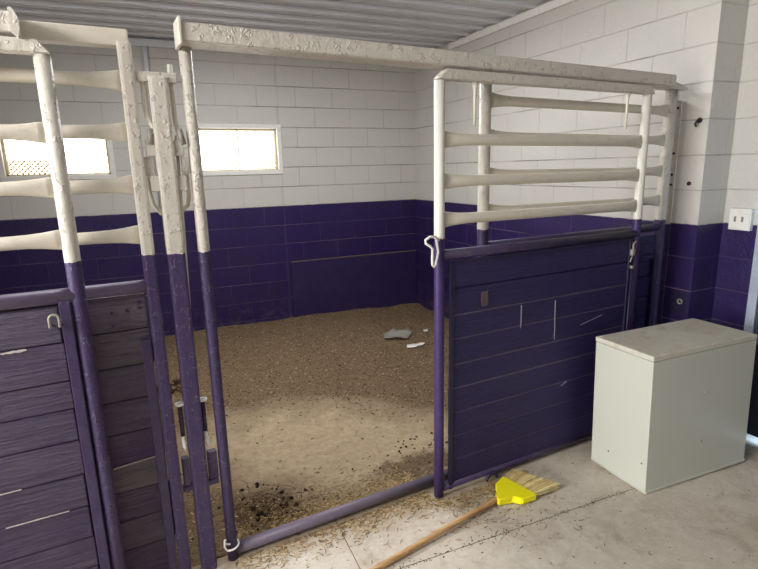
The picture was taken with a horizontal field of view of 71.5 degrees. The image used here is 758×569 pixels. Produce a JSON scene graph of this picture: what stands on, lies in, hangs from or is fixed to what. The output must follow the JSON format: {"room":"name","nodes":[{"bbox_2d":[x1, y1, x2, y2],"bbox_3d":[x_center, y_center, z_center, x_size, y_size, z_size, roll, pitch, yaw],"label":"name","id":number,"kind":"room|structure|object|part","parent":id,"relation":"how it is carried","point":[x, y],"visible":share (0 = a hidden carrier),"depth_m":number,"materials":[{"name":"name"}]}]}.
{"room":"horse stable","nodes":[
{"label":"horse stable","id":0,"kind":"room"},
{"bbox_2d":[0,43,414,335],"bbox_3d":[-1.646,-0.880,5.475,5.465,3.215,0.200,-7,14,-24],"label":"wall","id":1,"kind":"structure","parent":0,"point":[346,185],"depth_m":5.51,"materials":[{"name":"white brick"}]},
{"bbox_2d":[0,124,116,180],"bbox_3d":[-2.904,-1.192,4.752,0.915,0.485,0.096,-7,14,-24],"label":"window","id":2,"kind":"structure","parent":1,"relation":"in","point":[85,158],"depth_m":4.79,"materials":[{"name":"white glass"}]},
{"bbox_3d":[-2.913,-1.196,4.771,0.831,0.401,0.040,-7,14,-24],"label":"sash","id":3,"kind":"part","parent":2,"relation":"part of","materials":[{"name":"beige metal"}]},
{"bbox_3d":[-2.923,-1.201,4.793,0.831,0.401,0.004,-7,14,-24],"label":"pane","id":4,"kind":"part","parent":2,"relation":"part of","materials":[{"name":"white"}]},
{"bbox_2d":[142,46,160,209],"bbox_3d":[-2.137,-1.438,4.994,0.048,1.535,0.048,-7,14,-24],"label":"conduit","id":5,"kind":"object","parent":1,"relation":"attached to","point":[144,48],"visible":0.4,"depth_m":4.86,"materials":[{"name":"white metal"}]},
{"bbox_2d":[128,37,234,52],"bbox_3d":[-1.782,-2.264,4.992,4.735,0.067,0.031,-7,14,-24],"label":"trim","id":6,"kind":"structure","parent":1,"relation":"attached to","point":[156,43],"depth_m":4.85,"materials":[{"name":"white metal"}]},
{"bbox_2d":[198,124,282,175],"bbox_3d":[-1.447,-1.379,5.388,0.897,0.502,0.096,-7,14,-24],"label":"window","id":7,"kind":"structure","parent":1,"relation":"in","point":[226,149],"depth_m":5.42,"materials":[{"name":"white glass"}]},
{"bbox_3d":[-1.466,-1.388,5.429,0.813,0.418,0.004,-7,14,-24],"label":"pane","id":8,"kind":"part","parent":7,"relation":"part of","materials":[{"name":"white"}]},
{"bbox_2d":[291,251,415,316],"bbox_3d":[-0.256,0.024,6.186,1.556,0.720,0.023,-7,14,-24],"label":"panel","id":9,"kind":"object","parent":1,"relation":"attached to","point":[382,280],"depth_m":6.15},
{"bbox_2d":[291,250,415,262],"bbox_3d":[-0.262,-0.331,6.104,1.556,0.015,0.026,-7,14,-24],"label":"trim","id":10,"kind":"structure","parent":1,"relation":"attached to","point":[406,250],"depth_m":6.07,"materials":[{"name":"purple"}]},
{"bbox_2d":[0,0,549,47],"bbox_3d":[-1.868,-1.351,0.546,9.730,0.114,8.224,-7,14,-24],"label":"ceiling","id":11,"kind":"structure","parent":0,"point":[418,23],"depth_m":4.20,"materials":[{"name":"white metal"}]},
{"bbox_2d":[154,303,757,568],"bbox_3d":[-1.931,1.491,1.116,9.447,0.126,8.224,-7,14,-24],"label":"floor","id":12,"kind":"structure","parent":0,"point":[259,463],"depth_m":2.78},
{"bbox_2d":[0,6,191,568],"bbox_3d":[-1.486,0.278,1.525,1.621,2.056,0.172,-8,14,-27],"label":"barrier","id":13,"kind":"object","parent":12,"relation":"on","point":[127,328],"visible":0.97,"depth_m":1.88,"materials":[{"name":"metal"}]},
{"bbox_3d":[-1.047,-0.744,1.518,0.022,0.078,0.114,-8,14,-27],"label":"plate","id":14,"kind":"part","parent":13,"relation":"part of","materials":[{"name":"white metal"}]},
{"bbox_3d":[-1.536,-0.571,1.362,1.570,0.066,0.045,-8,14,-27],"label":"guard rail","id":15,"kind":"part","parent":13,"relation":"part of","materials":[{"name":"white metal"}]},
{"bbox_2d":[0,36,126,568],"bbox_3d":[-1.563,0.336,1.428,1.410,1.980,0.076,-8,14,-27],"label":"sliding door","id":16,"kind":"structure","parent":13,"relation":"attached to","point":[46,523],"depth_m":1.71,"materials":[{"name":"metal"}]},
{"bbox_3d":[-1.587,-0.378,1.282,1.318,0.066,0.045,-8,14,-27],"label":"guard rail","id":17,"kind":"part","parent":16,"relation":"part of","materials":[{"name":"white metal"}]},
{"bbox_3d":[-1.583,-0.220,1.317,1.318,0.066,0.045,-8,14,-27],"label":"guard rail","id":18,"kind":"part","parent":16,"relation":"part of","materials":[{"name":"white metal"}]},
{"bbox_3d":[-1.579,-0.062,1.352,1.318,0.066,0.045,-8,14,-27],"label":"guard rail","id":19,"kind":"part","parent":16,"relation":"part of","materials":[{"name":"white metal"}]},
{"bbox_3d":[-1.575,0.112,1.391,1.342,0.053,0.047,-8,14,-27],"label":"rail","id":20,"kind":"part","parent":16,"relation":"part of","materials":[{"name":"purple metal"}]},
{"bbox_3d":[-1.566,0.710,1.521,1.257,1.154,0.029,-8,14,-27],"label":"plank panel","id":21,"kind":"part","parent":16,"relation":"part of","materials":[{"name":"purple wood"}]},
{"bbox_3d":[-1.022,0.111,1.656,0.035,0.048,0.040,-8,14,-27],"label":"staple handle","id":22,"kind":"part","parent":16,"relation":"part of","materials":[{"name":"grey metal"}]},
{"bbox_3d":[-1.552,0.703,1.507,1.310,1.176,0.014,-8,14,-27],"label":"panel frame","id":23,"kind":"part","parent":16,"relation":"part of","materials":[{"name":"purple metal"}]},
{"bbox_3d":[-1.533,-0.412,1.397,1.570,0.066,0.045,-8,14,-27],"label":"guard rail","id":24,"kind":"part","parent":13,"relation":"part of","materials":[{"name":"white metal"}]},
{"bbox_3d":[-1.525,-0.078,1.471,1.570,0.066,0.045,-8,14,-27],"label":"guard rail","id":25,"kind":"part","parent":13,"relation":"part of","materials":[{"name":"white metal"}]},
{"bbox_3d":[-1.519,0.099,1.511,1.574,0.049,0.047,-8,14,-27],"label":"rail","id":26,"kind":"part","parent":13,"relation":"part of","materials":[{"name":"purple metal"}]},
{"bbox_3d":[-1.515,0.683,1.655,1.569,1.147,0.029,-8,14,-27],"label":"plank panel","id":27,"kind":"part","parent":13,"relation":"part of","materials":[{"name":"purple wood"}]},
{"bbox_3d":[-1.529,-0.244,1.434,1.570,0.066,0.045,-8,14,-27],"label":"guard rail","id":28,"kind":"part","parent":13,"relation":"part of","materials":[{"name":"white metal"}]},
{"bbox_3d":[-0.802,0.199,1.913,0.042,2.012,0.042,-8,14,-27],"label":"panel post","id":29,"kind":"part","parent":13,"relation":"part of","materials":[{"name":"metal"}]},
{"bbox_2d":[135,64,218,568],"bbox_3d":[-0.727,0.214,1.976,0.149,1.952,0.074,-8,14,-27],"label":"post","id":30,"kind":"object","parent":12,"relation":"on","point":[169,182],"visible":0.98,"depth_m":1.90,"materials":[{"name":"metal"}]},
{"bbox_3d":[-0.708,-0.215,1.901,0.030,0.620,0.011,3,13,19],"label":"lift rod","id":31,"kind":"part","parent":30,"relation":"part of","materials":[{"name":"white paint"}]},
{"bbox_2d":[156,349,447,535],"bbox_3d":[-0.310,0.866,3.645,2.256,0.071,2.365,-7,14,-24],"label":"manure","id":32,"kind":"object","parent":12,"relation":"on","point":[175,384],"visible":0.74,"depth_m":2.69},
{"bbox_2d":[156,304,448,564],"bbox_3d":[-0.457,0.741,4.232,3.604,0.077,3.564,-7,14,-24],"label":"wood shavings","id":33,"kind":"object","parent":12,"relation":"on","point":[418,395],"visible":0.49,"depth_m":4.39},
{"bbox_2d":[219,453,415,538],"bbox_3d":[-0.320,1.063,2.760,1.001,0.058,0.649,-7,14,-24],"label":"straw","id":34,"kind":"object","parent":12,"relation":"on","point":[384,477],"visible":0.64,"depth_m":2.65,"materials":[{"name":"beige plant"}]},
{"bbox_2d":[384,328,412,337],"bbox_3d":[0.169,0.492,5.211,0.285,0.036,0.292,8,16,36],"label":"plastic sheet","id":35,"kind":"object","parent":12,"relation":"on","point":[393,333],"visible":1,"depth_m":5.24,"materials":[{"name":"grey plastic"}]},
{"bbox_2d":[235,468,589,568],"bbox_3d":[0.187,1.110,2.323,1.545,0.008,0.565,-7,14,-24],"label":"straw","id":36,"kind":"object","parent":12,"relation":"on","point":[422,494],"visible":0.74,"depth_m":2.44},
{"bbox_2d":[407,342,424,347],"bbox_3d":[0.353,0.569,4.942,0.198,0.018,0.119,-4,13,-10],"label":"paper scrap","id":37,"kind":"object","parent":12,"relation":"on","point":[422,343],"visible":1,"depth_m":4.93,"materials":[{"name":"white paper"}]},
{"bbox_2d":[173,16,687,560],"bbox_3d":[0.597,-0.026,2.615,2.842,2.083,0.170,-8,14,-27],"label":"barrier","id":38,"kind":"object","parent":12,"relation":"on","point":[653,249],"visible":0.59,"depth_m":2.36,"materials":[{"name":"white metal"}]},
{"bbox_3d":[-0.661,-0.825,1.728,0.010,0.083,0.110,-8,14,-27],"label":"plate","id":39,"kind":"part","parent":38,"relation":"part of","materials":[{"name":"white metal"}]},
{"bbox_3d":[-0.639,0.174,2.007,0.043,2.012,0.043,-8,14,-27],"label":"opening post","id":40,"kind":"part","parent":38,"relation":"part of","materials":[{"name":"metal"}]},
{"bbox_2d":[224,539,239,551],"bbox_3d":[-0.620,1.074,2.205,0.068,0.063,0.063,-7,14,-24],"label":"wire","id":41,"kind":"object","parent":38,"relation":"attached to","point":[238,541],"visible":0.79,"depth_m":2.18,"materials":[{"name":"white paint"}]},
{"bbox_3d":[-0.043,1.040,2.528,1.285,0.051,0.052,-8,14,-27],"label":"floor rail","id":42,"kind":"part","parent":38,"relation":"part of","materials":[{"name":"purple metal"}]},
{"bbox_3d":[0.515,0.015,2.639,0.056,1.995,0.056,-8,14,-27],"label":"panel post","id":43,"kind":"part","parent":38,"relation":"part of","materials":[{"name":"metal"}]},
{"bbox_2d":[424,68,654,497],"bbox_3d":[0.833,0.002,2.672,1.461,1.985,0.066,-8,14,-27],"label":"sliding door","id":44,"kind":"structure","parent":38,"relation":"attached to","point":[524,327],"depth_m":2.65,"materials":[{"name":"metal"}]},
{"bbox_3d":[0.274,0.098,2.397,0.047,1.941,0.047,-8,14,-27],"label":"door post","id":45,"kind":"part","parent":44,"relation":"part of","materials":[{"name":"metal"}]},
{"bbox_3d":[0.417,-0.786,2.291,0.028,0.185,0.030,-8,14,-27],"label":"hanger rod","id":46,"kind":"part","parent":44,"relation":"part of","materials":[{"name":"white paint"}]},
{"bbox_3d":[0.882,0.924,2.904,1.313,0.043,0.044,-8,14,-27],"label":"rail","id":47,"kind":"part","parent":44,"relation":"part of","materials":[{"name":"purple metal"}]},
{"bbox_3d":[0.878,0.380,2.770,1.240,1.150,0.011,-8,14,-27],"label":"panel frame","id":48,"kind":"part","parent":44,"relation":"part of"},
{"bbox_3d":[0.856,-0.208,2.651,1.313,0.053,0.047,-8,14,-27],"label":"rail","id":49,"kind":"part","parent":44,"relation":"part of","materials":[{"name":"purple metal"}]},
{"bbox_3d":[0.853,-0.361,2.617,1.290,0.080,0.045,-8,14,-27],"label":"guard rail","id":50,"kind":"part","parent":44,"relation":"part of","materials":[{"name":"white metal"}]},
{"bbox_3d":[0.871,0.367,2.780,1.215,1.107,0.030,-8,14,-27],"label":"plank panel","id":51,"kind":"part","parent":44,"relation":"part of","materials":[{"name":"purple wood"}]},
{"bbox_3d":[0.849,-0.523,2.582,1.290,0.080,0.045,-8,14,-27],"label":"guard rail","id":52,"kind":"part","parent":44,"relation":"part of","materials":[{"name":"white metal"}]},
{"bbox_3d":[0.845,-0.695,2.543,1.290,0.080,0.045,-8,14,-27],"label":"guard rail","id":53,"kind":"part","parent":44,"relation":"part of","materials":[{"name":"white metal"}]},
{"bbox_3d":[1.292,-0.907,2.744,0.028,0.185,0.030,-8,14,-27],"label":"hanger rod","id":54,"kind":"part","parent":44,"relation":"part of","materials":[{"name":"white paint"}]},
{"bbox_3d":[1.426,0.254,3.029,0.009,0.720,0.009,9,16,39],"label":"bolt rod","id":55,"kind":"part","parent":44,"relation":"part of","materials":[{"name":"purple metal"}]},
{"bbox_3d":[1.449,-0.064,3.005,0.047,1.941,0.047,-8,14,-27],"label":"door post","id":56,"kind":"part","parent":44,"relation":"part of","materials":[{"name":"metal"}]},
{"bbox_3d":[1.122,0.322,3.040,1.299,1.132,0.034,-8,14,-27],"label":"plank panel","id":57,"kind":"part","parent":38,"relation":"part of","materials":[{"name":"purple wood"}]},
{"bbox_3d":[1.110,-0.270,2.904,1.350,0.047,0.047,-8,14,-27],"label":"rail","id":58,"kind":"part","parent":38,"relation":"part of","materials":[{"name":"purple metal"}]},
{"bbox_3d":[1.107,-0.433,2.869,1.313,0.084,0.045,-8,14,-27],"label":"guard rail","id":59,"kind":"part","parent":38,"relation":"part of","materials":[{"name":"white metal"}]},
{"bbox_3d":[1.103,-0.602,2.831,1.313,0.084,0.045,-8,14,-27],"label":"guard rail","id":60,"kind":"part","parent":38,"relation":"part of","materials":[{"name":"white metal"}]},
{"bbox_3d":[1.099,-0.774,2.793,1.313,0.084,0.045,-8,14,-27],"label":"guard rail","id":61,"kind":"part","parent":38,"relation":"part of","materials":[{"name":"white metal"}]},
{"bbox_3d":[1.095,-0.935,2.757,1.313,0.084,0.045,-8,14,-27],"label":"guard rail","id":62,"kind":"part","parent":38,"relation":"part of","materials":[{"name":"white metal"}]},
{"bbox_3d":[1.693,0.311,3.319,0.025,0.970,0.024,-8,14,-27],"label":"panel frame","id":63,"kind":"part","parent":38,"relation":"part of","materials":[{"name":"purple metal"}]},
{"bbox_3d":[1.719,-0.150,3.262,0.066,1.995,0.066,-8,14,-27],"label":"panel post","id":64,"kind":"part","parent":38,"relation":"part of","materials":[{"name":"metal"}]},
{"bbox_2d":[370,469,559,568],"bbox_3d":[0.217,1.086,2.343,1.480,0.042,0.228,-9,15,-31],"label":"broom","id":65,"kind":"object","parent":12,"relation":"on","point":[519,487],"visible":1,"depth_m":2.53,"materials":[{"name":"yellow plastic"}]},
{"bbox_3d":[0.130,1.116,2.221,1.200,0.040,0.025,-10,15,-35],"label":"handle","id":66,"kind":"part","parent":65,"relation":"part of","materials":[{"name":"brown wood"}]},
{"bbox_2d":[393,487,635,568],"bbox_3d":[0.634,1.094,2.363,1.395,0.003,0.078,-7,14,-23],"label":"grit","id":67,"kind":"object","parent":12,"relation":"on","point":[631,487],"visible":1,"depth_m":2.33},
{"bbox_2d":[341,459,749,568],"bbox_3d":[1.119,1.068,2.425,2.653,0.005,0.964,-7,14,-24],"label":"debris","id":68,"kind":"object","parent":12,"relation":"on","point":[580,459],"visible":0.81,"depth_m":2.37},
{"bbox_2d":[335,446,756,568],"bbox_3d":[-0.024,1.147,2.321,4.948,0.048,0.424,-7,14,-22],"label":"joint","id":69,"kind":"object","parent":12,"relation":"on","point":[756,446],"visible":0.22,"depth_m":2.32,"materials":[{"name":"grey concrete"}]},
{"bbox_2d":[591,318,757,493],"bbox_3d":[1.553,0.611,2.796,0.713,0.709,0.368,-7,13,-21],"label":"storage box","id":70,"kind":"object","parent":12,"relation":"on","point":[672,399],"visible":1,"depth_m":2.64,"materials":[{"name":"white wood"}]},
{"bbox_3d":[1.538,0.276,2.728,0.712,0.026,0.364,-7,13,-21],"label":"panel","id":71,"kind":"part","parent":70,"relation":"part of","materials":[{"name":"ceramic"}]},
{"bbox_2d":[414,0,748,323],"bbox_3d":[1.389,-0.800,4.794,0.500,3.215,3.552,-7,14,-24],"label":"wall","id":72,"kind":"structure","parent":0,"point":[700,42],"depth_m":3.61,"materials":[{"name":"white brick"}]},
{"bbox_2d":[449,0,576,49],"bbox_3d":[1.274,-2.121,4.039,0.023,0.060,2.757,-7,14,-24],"label":"trim","id":73,"kind":"structure","parent":72,"relation":"attached to","point":[553,4],"depth_m":4.38,"materials":[{"name":"white paint"}]},
{"bbox_2d":[669,290,687,314],"bbox_3d":[1.873,0.113,3.293,0.018,0.140,0.110,-7,14,-24],"label":"plate","id":74,"kind":"object","parent":72,"relation":"attached to","point":[678,302],"visible":1,"depth_m":3.29,"materials":[{"name":"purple metal"}]},
{"bbox_2d":[694,117,701,126],"bbox_3d":[1.844,-0.938,3.042,0.041,0.054,0.032,-7,14,-24],"label":"wall hook","id":75,"kind":"object","parent":72,"relation":"attached to","point":[699,120],"visible":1,"depth_m":3.04,"materials":[{"name":"metal"}]},
{"bbox_2d":[711,0,757,330],"bbox_3d":[3.194,-0.041,1.177,0.270,3.215,4.673,-7,14,-24],"label":"wall","id":76,"kind":"structure","parent":0,"point":[736,254],"depth_m":3.10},
{"bbox_2d":[728,208,754,230],"bbox_3d":[2.138,-0.385,3.108,0.040,0.128,0.126,-7,14,-24],"label":"outlet box","id":77,"kind":"object","parent":76,"relation":"attached to","point":[742,219],"visible":1,"depth_m":3.09,"materials":[{"name":"white paint"}]},
{"bbox_2d":[744,225,757,437],"bbox_3d":[2.359,-0.035,2.338,0.062,2.060,1.292,-7,14,-24],"label":"door","id":78,"kind":"structure","parent":76,"relation":"in","point":[751,318],"depth_m":2.95,"materials":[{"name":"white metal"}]},
{"bbox_3d":[2.102,-0.152,2.892,0.062,2.060,0.049,-7,14,-24],"label":"edge rail","id":79,"kind":"part","parent":78,"relation":"part of","materials":[{"name":"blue metal"}]}
]}

